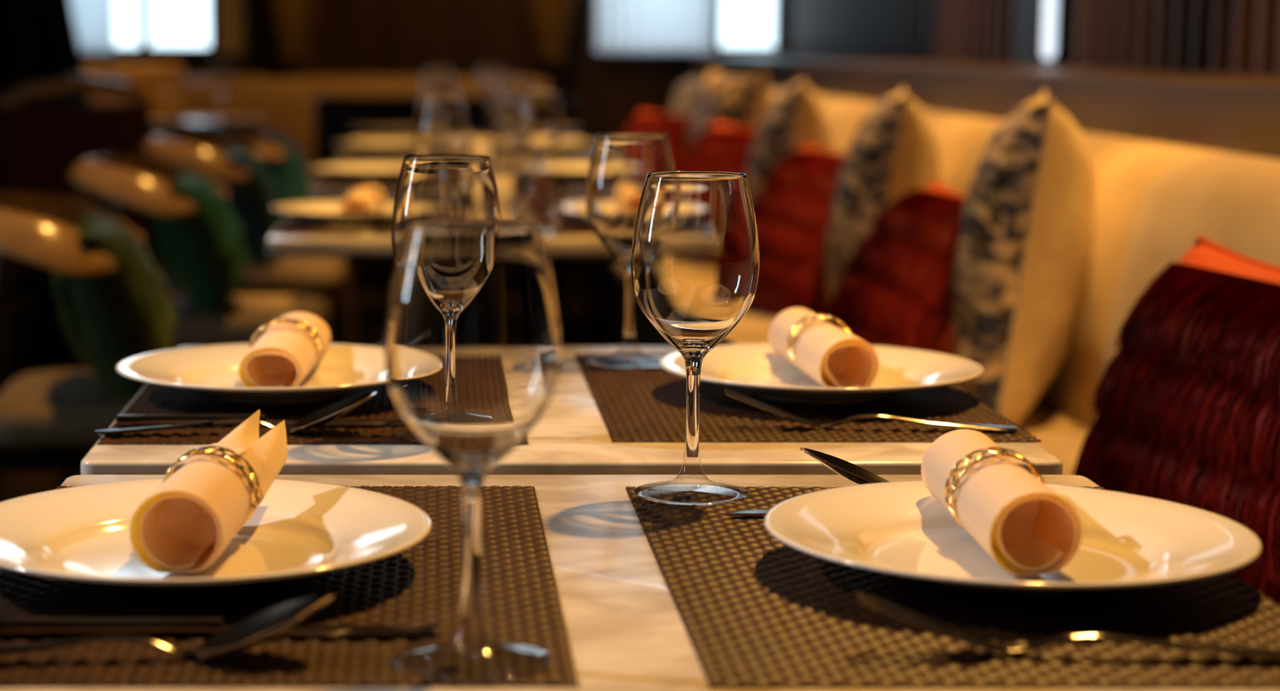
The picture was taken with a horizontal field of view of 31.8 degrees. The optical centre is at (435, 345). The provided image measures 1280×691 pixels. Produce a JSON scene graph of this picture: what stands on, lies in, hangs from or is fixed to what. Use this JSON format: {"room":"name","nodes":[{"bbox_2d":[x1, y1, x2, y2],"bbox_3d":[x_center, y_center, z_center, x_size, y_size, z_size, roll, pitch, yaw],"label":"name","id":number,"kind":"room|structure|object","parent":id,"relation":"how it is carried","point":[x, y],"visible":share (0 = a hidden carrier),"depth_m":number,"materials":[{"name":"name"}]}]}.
{"room":"restaurant dining room","nodes":[
{"label":"restaurant dining room","id":0,"kind":"room"},
{"bbox_2d":[0,275,614,502],"bbox_3d":[-0.890,0.595,3.765,6.220,0.100,13.300,0,8,0],"label":"floor","id":1,"kind":"structure","parent":0,"point":[585,328],"depth_m":8.00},
{"bbox_2d":[0,191,144,481],"bbox_3d":[-0.539,0.149,3.716,0.557,0.798,0.564,0,8,-2],"label":"dining chair","id":2,"kind":"object","parent":1,"relation":"on","point":[50,420],"visible":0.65,"depth_m":3.51,"materials":[{"name":"brown"}]},
{"bbox_2d":[52,210,174,401],"bbox_3d":[-0.524,-0.068,3.648,0.196,0.276,0.420,-1,8,-8],"label":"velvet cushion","id":3,"kind":"object","parent":2,"relation":"on","point":[110,318],"visible":0.77,"depth_m":3.48,"materials":[{"name":"green fabric"}]},
{"bbox_2d":[0,73,152,382],"bbox_3d":[-1.140,-0.363,6.888,0.471,0.951,0.516,-3,8,-20],"label":"upholstered chair","id":4,"kind":"object","parent":1,"relation":"on","point":[41,144],"visible":0.34,"depth_m":6.63,"materials":[{"name":"red"}]},
{"bbox_2d":[83,64,185,158],"bbox_3d":[-1.248,-0.655,9.002,0.460,0.955,0.485,-1,8,-10],"label":"upholstered chair","id":5,"kind":"object","parent":1,"relation":"on","point":[144,77],"visible":0.09,"depth_m":8.73,"materials":[{"name":"brown fabric"}]},
{"bbox_2d":[60,155,331,485],"bbox_3d":[-0.519,-0.007,4.863,0.558,0.798,0.564,0,8,3],"label":"dining chair","id":6,"kind":"object","parent":1,"relation":"on","point":[141,183],"visible":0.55,"depth_m":4.64,"materials":[{"name":"brown wood"}]},
{"bbox_2d":[153,171,247,315],"bbox_3d":[-0.502,-0.226,4.802,0.194,0.276,0.420,0,8,-3],"label":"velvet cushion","id":7,"kind":"object","parent":6,"relation":"on","point":[204,255],"visible":0.9,"depth_m":4.63,"materials":[{"name":"green fabric"}]},
{"bbox_2d":[151,116,266,275],"bbox_3d":[-1.020,-0.491,8.562,0.709,0.750,0.616,0,8,0],"label":"dining table","id":8,"kind":"object","parent":1,"relation":"on","point":[184,125],"visible":0.18,"depth_m":8.31,"materials":[{"name":"white stone"}]},
{"bbox_2d":[157,62,179,119],"bbox_3d":[-1.020,-0.975,8.547,0.084,0.212,0.084,-2,8,-17],"label":"wine glass","id":9,"kind":"object","parent":8,"relation":"on","point":[168,77],"visible":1,"depth_m":8.51,"materials":[{"name":"clear glass"}]},
{"bbox_2d":[157,62,179,97],"bbox_3d":[-1.020,-1.014,8.541,0.084,0.132,0.084,0,8,0],"label":"bowl","id":10,"kind":"object","parent":9,"relation":"on","point":[168,77],"depth_m":8.51,"materials":[{"name":"clear glass"}]},
{"bbox_2d":[209,63,231,120],"bbox_3d":[-0.800,-0.948,8.349,0.084,0.212,0.084,2,8,17],"label":"wine glass","id":11,"kind":"object","parent":8,"relation":"on","point":[220,74],"visible":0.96,"depth_m":8.31,"materials":[{"name":"clear glass"}]},
{"bbox_2d":[209,63,231,99],"bbox_3d":[-0.800,-0.987,8.343,0.084,0.132,0.084,0,8,0],"label":"bowl","id":12,"kind":"object","parent":11,"relation":"on","point":[220,74],"depth_m":8.31,"materials":[{"name":"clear glass"}]},
{"bbox_2d":[137,134,349,343],"bbox_3d":[-0.514,-0.161,5.984,0.557,0.798,0.564,0,8,0],"label":"dining chair","id":13,"kind":"object","parent":1,"relation":"on","point":[318,277],"visible":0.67,"depth_m":5.76,"materials":[{"name":"brown wood"}]},
{"bbox_2d":[211,146,284,262],"bbox_3d":[-0.500,-0.379,5.919,0.198,0.276,0.420,-1,8,-6],"label":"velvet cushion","id":14,"kind":"object","parent":13,"relation":"on","point":[251,201],"visible":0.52,"depth_m":5.74,"materials":[{"name":"teal fabric"}]},
{"bbox_2d":[192,120,356,345],"bbox_3d":[-0.504,-0.317,7.124,0.557,0.798,0.564,0,8,-2],"label":"dining chair","id":15,"kind":"object","parent":1,"relation":"on","point":[247,136],"visible":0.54,"depth_m":6.90,"materials":[{"name":"brown wood"}]},
{"bbox_2d":[249,130,311,218],"bbox_3d":[-0.491,-0.534,7.056,0.192,0.276,0.420,-1,8,-8],"label":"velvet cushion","id":16,"kind":"object","parent":15,"relation":"on","point":[289,174],"visible":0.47,"depth_m":6.88,"materials":[{"name":"teal fabric"}]},
{"bbox_2d":[158,75,548,287],"bbox_3d":[-1.300,-0.717,9.680,3.600,0.893,0.615,0,8,0],"label":"cabinet","id":17,"kind":"object","parent":1,"relation":"on","point":[286,103],"visible":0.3,"depth_m":9.80,"materials":[{"name":"wood"}]},
{"bbox_2d":[314,96,420,298],"bbox_3d":[-0.220,-0.544,8.613,0.460,0.840,0.485,0,8,0],"label":"cabinet","id":18,"kind":"object","parent":1,"relation":"on","point":[335,116],"visible":0.14,"depth_m":8.33,"materials":[{"name":"wood"}]},
{"bbox_2d":[266,214,621,262],"bbox_3d":[0.099,0.169,3.740,0.709,0.750,0.616,0,8,0],"label":"dining table","id":19,"kind":"object","parent":1,"relation":"on","point":[357,248],"visible":0.08,"depth_m":3.39,"materials":[{"name":"white stone"}]},
{"bbox_2d":[271,213,391,235],"bbox_3d":[-0.091,-0.204,3.688,0.322,0.002,0.468,0,8,0],"label":"place mat","id":20,"kind":"object","parent":19,"relation":"on","point":[292,221],"visible":0.34,"depth_m":3.56,"materials":[{"name":"plastic"}]},
{"bbox_2d":[271,200,394,225],"bbox_3d":[-0.134,-0.216,3.677,0.270,0.027,0.270,0,8,0],"label":"dinner plate","id":21,"kind":"object","parent":20,"relation":"on","point":[327,212],"visible":0.77,"depth_m":3.62,"materials":[{"name":"white ceramic"}]},
{"bbox_2d":[339,184,385,213],"bbox_3d":[-0.120,-0.237,3.689,0.057,0.049,0.158,1,8,6],"label":"rolled napkin","id":22,"kind":"object","parent":21,"relation":"on","point":[362,199],"visible":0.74,"depth_m":3.66,"materials":[{"name":"fabric"}]},
{"bbox_2d":[414,95,468,155],"bbox_3d":[0.010,-0.282,3.476,0.084,0.212,0.084,-2,8,-17],"label":"wine glass","id":23,"kind":"object","parent":20,"relation":"on","point":[441,126],"visible":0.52,"depth_m":3.44,"materials":[{"name":"clear glass"}]},
{"bbox_2d":[494,174,526,221],"bbox_3d":[0.108,-0.222,3.502,0.072,0.089,0.072,0,8,0],"label":"tumbler","id":24,"kind":"object","parent":19,"relation":"on","point":[508,185],"visible":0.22,"depth_m":3.47,"materials":[{"name":"clear glass"}]},
{"bbox_2d":[519,175,565,235],"bbox_3d":[0.165,-0.215,3.443,0.072,0.089,0.072,0,8,0],"label":"tumbler","id":25,"kind":"object","parent":19,"relation":"on","point":[541,197],"visible":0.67,"depth_m":3.42,"materials":[{"name":"clear glass"}]},
{"bbox_2d":[559,212,595,235],"bbox_3d":[0.294,-0.204,3.688,0.322,0.002,0.468,0,8,0],"label":"place mat","id":26,"kind":"object","parent":19,"relation":"on","point":[571,224],"visible":0.14,"depth_m":3.61,"materials":[{"name":"plastic"}]},
{"bbox_2d":[513,89,562,176],"bbox_3d":[0.178,-0.335,3.862,0.084,0.212,0.084,2,8,17],"label":"wine glass","id":27,"kind":"object","parent":26,"relation":"on","point":[538,120],"visible":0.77,"depth_m":3.82,"materials":[{"name":"clear glass"}]},
{"bbox_2d":[309,171,586,203],"bbox_3d":[0.099,0.013,4.879,0.709,0.750,0.616,0,8,0],"label":"dining table","id":28,"kind":"object","parent":1,"relation":"on","point":[572,194],"visible":0.07,"depth_m":4.53,"materials":[{"name":"white stone"}]},
{"bbox_2d":[312,173,398,186],"bbox_3d":[-0.091,-0.360,4.828,0.322,0.002,0.468,0,8,0],"label":"place mat","id":29,"kind":"object","parent":28,"relation":"on","point":[326,180],"visible":0.27,"depth_m":4.71,"materials":[{"name":"plastic"}]},
{"bbox_2d":[310,164,402,181],"bbox_3d":[-0.134,-0.372,4.816,0.270,0.027,0.270,0,8,0],"label":"dinner plate","id":30,"kind":"object","parent":29,"relation":"on","point":[365,172],"visible":0.85,"depth_m":4.77,"materials":[{"name":"white ceramic"}]},
{"bbox_2d":[494,173,586,186],"bbox_3d":[0.294,-0.360,4.828,0.322,0.002,0.468,0,8,0],"label":"place mat","id":31,"kind":"object","parent":28,"relation":"on","point":[568,183],"visible":0.1,"depth_m":4.71,"materials":[{"name":"plastic"}]},
{"bbox_2d":[495,78,531,174],"bbox_3d":[0.178,-0.491,5.002,0.086,0.212,0.086,0,8,0],"label":"wine glass","id":32,"kind":"object","parent":31,"relation":"on","point":[508,89],"visible":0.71,"depth_m":4.96,"materials":[{"name":"clear glass"}]},
{"bbox_2d":[495,78,531,137],"bbox_3d":[0.178,-0.531,4.996,0.084,0.132,0.084,0,8,0],"label":"bowl","id":33,"kind":"object","parent":32,"relation":"on","point":[508,89],"depth_m":4.96,"materials":[{"name":"clear glass"}]},
{"bbox_2d":[333,147,592,171],"bbox_3d":[0.099,-0.143,6.018,0.709,0.750,0.616,0,8,0],"label":"dining table","id":34,"kind":"object","parent":1,"relation":"on","point":[503,164],"visible":0.06,"depth_m":5.66,"materials":[{"name":"white stone"}]},
{"bbox_2d":[337,148,419,157],"bbox_3d":[-0.091,-0.516,5.967,0.322,0.002,0.468,0,8,0],"label":"place mat","id":35,"kind":"object","parent":34,"relation":"on","point":[346,153],"visible":0.41,"depth_m":5.86,"materials":[{"name":"plastic"}]},
{"bbox_2d":[333,140,416,153],"bbox_3d":[-0.134,-0.528,5.955,0.270,0.027,0.270,0,8,0],"label":"dinner plate","id":36,"kind":"object","parent":35,"relation":"on","point":[366,146],"visible":0.88,"depth_m":5.90,"materials":[{"name":"white ceramic"}]},
{"bbox_2d":[496,148,592,157],"bbox_3d":[0.294,-0.516,5.967,0.322,0.002,0.468,0,8,0],"label":"place mat","id":37,"kind":"object","parent":34,"relation":"on","point":[520,153],"visible":0.44,"depth_m":5.86,"materials":[{"name":"plastic"}]},
{"bbox_2d":[484,71,513,149],"bbox_3d":[0.178,-0.647,6.141,0.084,0.212,0.084,-2,8,-17],"label":"wine glass","id":38,"kind":"object","parent":37,"relation":"on","point":[493,78],"visible":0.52,"depth_m":6.11,"materials":[{"name":"clear glass"}]},
{"bbox_2d":[484,71,513,119],"bbox_3d":[0.178,-0.687,6.136,0.084,0.132,0.084,0,8,0],"label":"bowl","id":39,"kind":"object","parent":38,"relation":"on","point":[493,78],"depth_m":6.10,"materials":[{"name":"clear glass"}]},
{"bbox_2d":[351,131,583,147],"bbox_3d":[0.099,-0.299,7.158,0.709,0.750,0.616,0,8,0],"label":"dining table","id":40,"kind":"object","parent":1,"relation":"on","point":[473,135],"visible":0.19,"depth_m":6.81,"materials":[{"name":"white stone"}]},
{"bbox_2d":[475,131,582,137],"bbox_3d":[0.294,-0.672,7.107,0.322,0.002,0.468,0,8,0],"label":"place mat","id":41,"kind":"object","parent":40,"relation":"on","point":[504,134],"visible":0.46,"depth_m":7.07,"materials":[{"name":"plastic"}]},
{"bbox_2d":[476,66,500,132],"bbox_3d":[0.178,-0.803,7.280,0.084,0.212,0.084,2,8,17],"label":"wine glass","id":42,"kind":"object","parent":41,"relation":"on","point":[483,71],"visible":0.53,"depth_m":7.25,"materials":[{"name":"clear glass"}]},
{"bbox_2d":[476,66,500,107],"bbox_3d":[0.178,-0.843,7.275,0.084,0.132,0.084,0,8,0],"label":"bowl","id":43,"kind":"object","parent":42,"relation":"on","point":[483,71],"depth_m":7.24,"materials":[{"name":"clear glass"}]},
{"bbox_2d":[462,97,577,328],"bbox_3d":[0.285,-0.507,8.346,0.460,0.840,0.485,0,8,0],"label":"upholstered chair","id":44,"kind":"object","parent":1,"relation":"on","point":[476,108],"visible":0.13,"depth_m":8.06,"materials":[{"name":"brown fabric"}]},
{"bbox_2d":[80,346,1062,475],"bbox_3d":[0.099,0.413,1.956,0.709,0.750,0.616,0,8,0],"label":"dining table","id":45,"kind":"object","parent":1,"relation":"on","point":[571,437],"visible":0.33,"depth_m":1.62,"materials":[{"name":"white stone"}]},
{"bbox_2d":[97,383,528,444],"bbox_3d":[-0.091,0.041,1.899,0.322,0.002,0.468,0,8,0],"label":"place mat","id":46,"kind":"object","parent":45,"relation":"on","point":[153,399],"visible":0.28,"depth_m":1.78,"materials":[{"name":"wicker"}]},
{"bbox_2d":[94,391,376,435],"bbox_3d":[-0.151,0.052,1.704,0.214,0.030,0.043,-1,8,-5],"label":"spoon","id":47,"kind":"object","parent":46,"relation":"on","point":[323,416],"visible":0.94,"depth_m":1.70,"materials":[{"name":"silver metal"}]},
{"bbox_2d":[287,391,376,432],"bbox_3d":[-0.079,0.051,1.710,0.068,0.030,0.043,-1,8,-5],"label":"bowl","id":48,"kind":"object","parent":47,"relation":"on","point":[323,416],"depth_m":1.72,"materials":[{"name":"silver metal"}]},
{"bbox_2d":[115,342,387,404],"bbox_3d":[-0.134,0.028,1.892,0.270,0.027,0.270,0,8,0],"label":"dinner plate","id":49,"kind":"object","parent":46,"relation":"on","point":[208,371],"visible":0.79,"depth_m":1.93,"materials":[{"name":"white ceramic"}]},
{"bbox_2d":[238,311,330,387],"bbox_3d":[-0.129,0.004,1.928,0.057,0.049,0.158,1,8,6],"label":"rolled napkin","id":50,"kind":"object","parent":49,"relation":"on","point":[282,350],"visible":0.91,"depth_m":1.90,"materials":[{"name":"fabric"}]},
{"bbox_2d":[116,414,407,426],"bbox_3d":[-0.132,0.058,1.740,0.230,0.008,0.018,0,8,-1],"label":"knife","id":51,"kind":"object","parent":46,"relation":"on","point":[122,420],"visible":0.77,"depth_m":1.74,"materials":[{"name":"silver metal"}]},
{"bbox_2d":[391,154,502,443],"bbox_3d":[0.009,-0.037,1.684,0.084,0.212,0.084,-2,8,-17],"label":"wine glass","id":52,"kind":"object","parent":46,"relation":"on","point":[430,187],"visible":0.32,"depth_m":1.64,"materials":[{"name":"clear glass"}]},
{"bbox_2d":[391,154,502,260],"bbox_3d":[0.009,-0.076,1.679,0.084,0.132,0.084,0,8,0],"label":"bowl","id":53,"kind":"object","parent":52,"relation":"on","point":[430,187],"depth_m":1.64,"materials":[{"name":"clear glass"}]},
{"bbox_2d":[573,353,1041,442],"bbox_3d":[0.294,0.040,1.909,0.322,0.002,0.468,0,8,0],"label":"place mat","id":54,"kind":"object","parent":45,"relation":"on","point":[634,405],"visible":0.51,"depth_m":1.79,"materials":[{"name":"plastic"}]},
{"bbox_2d":[585,133,674,368],"bbox_3d":[0.181,-0.090,2.071,0.084,0.212,0.084,2,8,17],"label":"wine glass","id":55,"kind":"object","parent":54,"relation":"on","point":[620,163],"visible":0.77,"depth_m":2.03,"materials":[{"name":"clear glass"}]},
{"bbox_2d":[585,133,674,277],"bbox_3d":[0.181,-0.129,2.065,0.084,0.132,0.084,0,8,0],"label":"bowl","id":56,"kind":"object","parent":55,"relation":"on","point":[620,163],"depth_m":2.03,"materials":[{"name":"clear glass"}]},
{"bbox_2d":[658,342,983,404],"bbox_3d":[0.326,0.028,1.892,0.270,0.027,0.270,0,8,0],"label":"dinner plate","id":57,"kind":"object","parent":54,"relation":"on","point":[756,369],"visible":0.84,"depth_m":1.92,"materials":[{"name":"white ceramic"}]},
{"bbox_2d":[768,307,879,387],"bbox_3d":[0.333,0.002,1.924,0.052,0.054,0.159,-1,8,-7],"label":"rolled napkin","id":58,"kind":"object","parent":57,"relation":"on","point":[831,356],"visible":0.94,"depth_m":1.89,"materials":[{"name":"fabric"}]},
{"bbox_2d":[724,388,1017,431],"bbox_3d":[0.335,0.050,1.722,0.222,0.028,0.026,1,8,5],"label":"fork","id":59,"kind":"object","parent":54,"relation":"on","point":[757,404],"visible":1,"depth_m":1.72,"materials":[{"name":"silver metal"}]},
{"bbox_2d":[0,475,1279,690],"bbox_3d":[0.099,0.503,1.302,0.709,0.750,0.616,0,8,0],"label":"dining table","id":60,"kind":"object","parent":1,"relation":"on","point":[625,629],"visible":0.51,"depth_m":1.24,"materials":[{"name":"stone"}]},
{"bbox_2d":[0,485,578,687],"bbox_3d":[-0.094,0.127,1.275,0.322,0.002,0.468,0,8,0],"label":"place mat","id":61,"kind":"object","parent":60,"relation":"on","point":[420,584],"visible":0.56,"depth_m":1.17,"materials":[{"name":"plastic"}]},
{"bbox_2d":[0,593,335,659],"bbox_3d":[-0.155,0.137,1.082,0.214,0.030,0.043,-1,8,-4],"label":"spoon","id":62,"kind":"object","parent":61,"relation":"on","point":[260,628],"visible":1,"depth_m":1.09,"materials":[{"name":"silver metal"}]},
{"bbox_2d":[195,593,335,659],"bbox_3d":[-0.082,0.136,1.087,0.068,0.030,0.043,-1,8,-4],"label":"bowl","id":63,"kind":"object","parent":62,"relation":"on","point":[260,628],"depth_m":1.10,"materials":[{"name":"silver metal"}]},
{"bbox_2d":[0,478,431,591],"bbox_3d":[-0.137,0.114,1.268,0.270,0.027,0.270,0,8,0],"label":"dinner plate","id":64,"kind":"object","parent":61,"relation":"on","point":[299,528],"visible":0.8,"depth_m":1.29,"materials":[{"name":"white ceramic"}]},
{"bbox_2d":[128,409,287,573],"bbox_3d":[-0.129,0.082,1.299,0.054,0.065,0.171,1,8,10],"label":"rolled napkin","id":65,"kind":"object","parent":64,"relation":"on","point":[185,524],"visible":0.95,"depth_m":1.26,"materials":[{"name":"fabric"}]},
{"bbox_2d":[162,445,260,526],"bbox_3d":[-0.130,0.085,1.296,0.056,0.051,0.020,1,8,8],"label":"napkin ring","id":66,"kind":"object","parent":65,"relation":"attached to","point":[195,452],"visible":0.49,"depth_m":1.29,"materials":[{"name":"gold metal"}]},
{"bbox_2d":[0,616,450,636],"bbox_3d":[-0.107,0.142,1.127,0.230,0.008,0.018,0,8,0],"label":"knife","id":67,"kind":"object","parent":61,"relation":"on","point":[10,626],"visible":0.91,"depth_m":1.12,"materials":[{"name":"silver metal"}]},
{"bbox_2d":[383,219,560,683],"bbox_3d":[0.018,0.048,1.067,0.084,0.212,0.084,-2,8,-17],"label":"wine glass","id":68,"kind":"object","parent":61,"relation":"on","point":[472,345],"visible":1,"depth_m":1.03,"materials":[{"name":"clear glass"}]},
{"bbox_2d":[383,219,560,501],"bbox_3d":[0.018,0.008,1.062,0.084,0.132,0.084,0,8,0],"label":"bowl","id":69,"kind":"object","parent":68,"relation":"on","point":[472,345],"depth_m":1.03,"materials":[{"name":"clear glass"}]},
{"bbox_2d":[625,486,1279,688],"bbox_3d":[0.289,0.127,1.273,0.322,0.002,0.468,0,8,0],"label":"place mat","id":70,"kind":"object","parent":60,"relation":"on","point":[755,610],"visible":0.58,"depth_m":1.15,"materials":[{"name":"plastic"}]},
{"bbox_2d":[631,171,759,506],"bbox_3d":[0.170,-0.007,1.465,0.084,0.212,0.084,-2,8,-17],"label":"wine glass","id":71,"kind":"object","parent":70,"relation":"on","point":[695,255],"visible":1,"depth_m":1.43,"materials":[{"name":"clear glass"}]},
{"bbox_2d":[631,171,759,375],"bbox_3d":[0.170,-0.046,1.459,0.084,0.132,0.084,0,8,0],"label":"bowl","id":72,"kind":"object","parent":71,"relation":"on","point":[695,255],"depth_m":1.43,"materials":[{"name":"clear glass"}]},
{"bbox_2d":[800,447,1128,493],"bbox_3d":[0.348,0.083,1.472,0.214,0.030,0.043,1,8,4],"label":"knife","id":73,"kind":"object","parent":70,"relation":"on","point":[855,473],"visible":0.44,"depth_m":1.49,"materials":[{"name":"silver metal"}]},
{"bbox_2d":[800,447,889,484],"bbox_3d":[0.275,0.083,1.477,0.068,0.030,0.043,1,8,4],"label":"blade","id":74,"kind":"object","parent":73,"relation":"on","point":[855,473],"depth_m":1.49,"materials":[{"name":"silver metal"}]},
{"bbox_2d":[764,480,1262,595],"bbox_3d":[0.322,0.115,1.259,0.270,0.027,0.270,0,8,0],"label":"dinner plate","id":75,"kind":"object","parent":70,"relation":"on","point":[895,528],"visible":0.79,"depth_m":1.28,"materials":[{"name":"white ceramic"}]},
{"bbox_2d":[920,429,1083,575],"bbox_3d":[0.325,0.088,1.290,0.052,0.056,0.159,0,8,-2],"label":"rolled napkin","id":76,"kind":"object","parent":75,"relation":"on","point":[1026,527],"visible":0.94,"depth_m":1.25,"materials":[{"name":"fabric"}]},
{"bbox_2d":[944,447,1044,530],"bbox_3d":[0.324,0.085,1.292,0.056,0.051,0.020,0,8,-2],"label":"napkin ring","id":77,"kind":"object","parent":76,"relation":"attached to","point":[1011,454],"visible":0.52,"depth_m":1.29,"materials":[{"name":"gold metal"}]},
{"bbox_2d":[854,589,1279,661],"bbox_3d":[0.317,0.137,1.086,0.222,0.028,0.026,1,8,5],"label":"fork","id":78,"kind":"object","parent":70,"relation":"on","point":[938,628],"visible":1,"depth_m":1.08,"materials":[{"name":"silver metal"}]},
{"bbox_2d":[572,77,1279,475],"bbox_3d":[0.841,-0.053,4.838,0.615,0.893,9.400,0,8,0],"label":"banquette","id":79,"kind":"object","parent":1,"relation":"on","point":[1153,201],"visible":0.24,"depth_m":3.29,"materials":[{"name":"beige fabric"}]},
{"bbox_2d":[622,109,690,171],"bbox_3d":[0.709,-0.503,6.775,0.248,0.413,0.496,-5,9,-33],"label":"cushion","id":80,"kind":"object","parent":79,"relation":"on","point":[676,127],"visible":0.12,"depth_m":6.70,"materials":[{"name":"red fabric"}]},
{"bbox_2d":[681,120,757,173],"bbox_3d":[0.774,-0.366,5.774,0.248,0.413,0.496,-3,8,-22],"label":"cushion","id":81,"kind":"object","parent":79,"relation":"on","point":[722,147],"visible":0.27,"depth_m":5.74,"materials":[{"name":"red fabric"}]},
{"bbox_2d":[685,68,769,161],"bbox_3d":[0.855,-0.564,6.591,0.218,0.499,0.507,-2,8,-13],"label":"patterned cushion","id":82,"kind":"object","parent":79,"relation":"on","point":[744,101],"visible":0.41,"depth_m":6.42,"materials":[{"name":"cream linen"},{"name":"patterned fabric"}]},
{"bbox_2d":[746,77,831,199],"bbox_3d":[0.861,-0.403,5.491,0.217,0.499,0.506,2,8,11],"label":"patterned cushion","id":83,"kind":"object","parent":79,"relation":"on","point":[797,116],"visible":0.41,"depth_m":5.27,"materials":[{"name":"cream linen"},{"name":"patterned fabric"}]},
{"bbox_2d":[748,142,846,320],"bbox_3d":[0.789,-0.218,4.728,0.260,0.401,0.496,-2,8,-13],"label":"cushion","id":84,"kind":"object","parent":79,"relation":"on","point":[793,207],"visible":0.59,"depth_m":4.60,"materials":[{"name":"red fabric"}]},
{"bbox_2d":[610,262,1088,475],"bbox_3d":[0.760,-0.028,4.841,0.455,0.122,9.400,0,8,0],"label":"seat cushion","id":85,"kind":"object","parent":79,"relation":"on","point":[1061,429],"depth_m":3.38,"materials":[{"name":"beige fabric"}]},
{"bbox_2d":[826,87,939,299],"bbox_3d":[0.877,-0.251,4.380,0.216,0.499,0.504,2,8,11],"label":"patterned cushion","id":86,"kind":"object","parent":79,"relation":"on","point":[893,153],"visible":0.55,"depth_m":4.17,"materials":[{"name":"cream linen"},{"name":"patterned fabric"}]},
{"bbox_2d":[825,180,965,386],"bbox_3d":[0.780,-0.056,3.611,0.269,0.391,0.496,-1,8,-5],"label":"cushion","id":87,"kind":"object","parent":79,"relation":"on","point":[896,289],"visible":0.58,"depth_m":3.48,"materials":[{"name":"red fabric"}]},
{"bbox_2d":[951,89,1093,425],"bbox_3d":[0.896,-0.136,3.427,0.218,0.500,0.507,3,8,18],"label":"patterned cushion","id":88,"kind":"object","parent":79,"relation":"on","point":[1022,261],"visible":0.92,"depth_m":3.23,"materials":[{"name":"cream linen"},{"name":"patterned fabric"}]},
{"bbox_2d":[1072,235,1279,604],"bbox_3d":[0.766,0.126,2.139,0.235,0.423,0.496,-1,8,-5],"label":"cushion","id":89,"kind":"object","parent":79,"relation":"on","point":[1187,406],"visible":0.62,"depth_m":2.06,"materials":[{"name":"red fabric"}]},
{"bbox_2d":[81,0,797,275],"bbox_3d":[-1.140,-1.820,9.970,5.720,3.000,0.250,0,8,0],"label":"wall","id":90,"kind":"structure","parent":0,"point":[348,37],"depth_m":9.92,"materials":[{"name":"brown wood"}]},
{"bbox_2d":[70,0,115,52],"bbox_3d":[-1.530,-2.210,9.722,0.240,1.850,0.039,0,8,0],"label":"sheer curtain","id":91,"kind":"object","parent":90,"relation":"hanging from","point":[94,20],"visible":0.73,"depth_m":9.83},
{"bbox_2d":[80,0,215,61],"bbox_3d":[-1.337,-2.162,9.873,0.725,1.795,0.150,0,8,0],"label":"window","id":92,"kind":"structure","parent":90,"relation":"in","point":[145,48],"depth_m":9.99,"materials":[{"name":"grey glass"}]},
{"bbox_2d":[213,0,243,52],"bbox_3d":[-0.910,-2.210,9.722,0.130,1.850,0.044,0,8,0],"label":"sheer curtain","id":93,"kind":"object","parent":90,"relation":"hanging from","point":[228,15],"visible":1,"depth_m":9.83,"materials":[{"name":"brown fabric"}]},
{"bbox_2d":[268,0,317,60],"bbox_3d":[-0.620,-2.218,9.671,0.620,1.950,0.067,0,8,0],"label":"drape","id":94,"kind":"object","parent":90,"relation":"hanging from","point":[293,20],"visible":1,"depth_m":9.78,"materials":[{"name":"brown fabric"}]},
{"bbox_2d":[524,0,574,60],"bbox_3d":[0.500,-2.218,9.671,0.580,1.950,0.068,0,8,0],"label":"drape","id":95,"kind":"object","parent":90,"relation":"hanging from","point":[548,20],"visible":1,"depth_m":9.78,"materials":[{"name":"brown fabric"}]},
{"bbox_2d":[593,0,715,52],"bbox_3d":[0.965,-2.210,9.722,0.530,1.850,0.040,0,8,0],"label":"window","id":96,"kind":"structure","parent":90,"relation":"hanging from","point":[620,25],"depth_m":9.83,"materials":[{"name":"glass"}]},
{"bbox_2d":[592,0,784,61],"bbox_3d":[1.130,-2.162,9.873,0.860,1.795,0.150,0,8,0],"label":"window","id":97,"kind":"structure","parent":90,"relation":"in","point":[777,48],"depth_m":10.00,"materials":[{"name":"grey glass"}]},
{"bbox_2d":[693,54,1279,159],"bbox_3d":[1.355,0.077,3.543,0.410,0.985,13.000,0,8,0],"label":"trim","id":98,"kind":"structure","parent":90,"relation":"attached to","point":[1238,113],"depth_m":4.13,"materials":[{"name":"wood"}]},
{"bbox_2d":[813,55,1279,75],"bbox_3d":[1.695,-0.938,3.530,0.150,3.000,13.250,0,8,0],"label":"wall","id":99,"kind":"structure","parent":0,"point":[813,55],"depth_m":5.46,"materials":[{"name":"black"}]},
{"bbox_2d":[1013,0,1054,65],"bbox_3d":[1.571,-1.736,5.728,0.043,2.015,0.240,0,8,0],"label":"trim","id":100,"kind":"structure","parent":99,"relation":"attached to","point":[1028,15],"depth_m":5.83,"materials":[{"name":"brown wood"}]},
{"bbox_2d":[792,0,1279,75],"bbox_3d":[1.583,-1.641,5.037,0.022,2.015,9.351,0,8,0],"label":"window","id":101,"kind":"structure","parent":99,"relation":"attached to","point":[980,31],"depth_m":6.17,"materials":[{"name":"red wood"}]},
{"bbox_2d":[1041,0,1059,66],"bbox_3d":[1.554,-1.466,5.553,0.036,1.527,0.034,0,8,0],"label":"wall light","id":102,"kind":"object","parent":99,"relation":"attached to","point":[1051,7],"visible":1,"depth_m":5.63,"materials":[{"name":"white"}]},
{"bbox_2d":[1011,0,1279,74],"bbox_3d":[1.607,-1.409,3.340,0.025,2.015,13.000,0,8,0],"label":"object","id":103,"kind":"structure","parent":99,"relation":"attached to","point":[1064,55],"depth_m":4.95,"materials":[{"name":"black"}]},
{"bbox_3d":[-0.890,-2.477,3.345,6.220,0.100,13.300,0,8,0],"label":"ceiling","id":104,"kind":"structure","parent":0,"visible":0},
{"bbox_2d":[0,0,91,353],"bbox_3d":[-1.950,-1.439,7.375,1.785,2.950,0.104,0,8,0],"label":"drape","id":105,"kind":"object","parent":104,"relation":"hanging from","point":[38,38],"visible":0.32,"depth_m":7.46,"materials":[{"name":"black fabric"}]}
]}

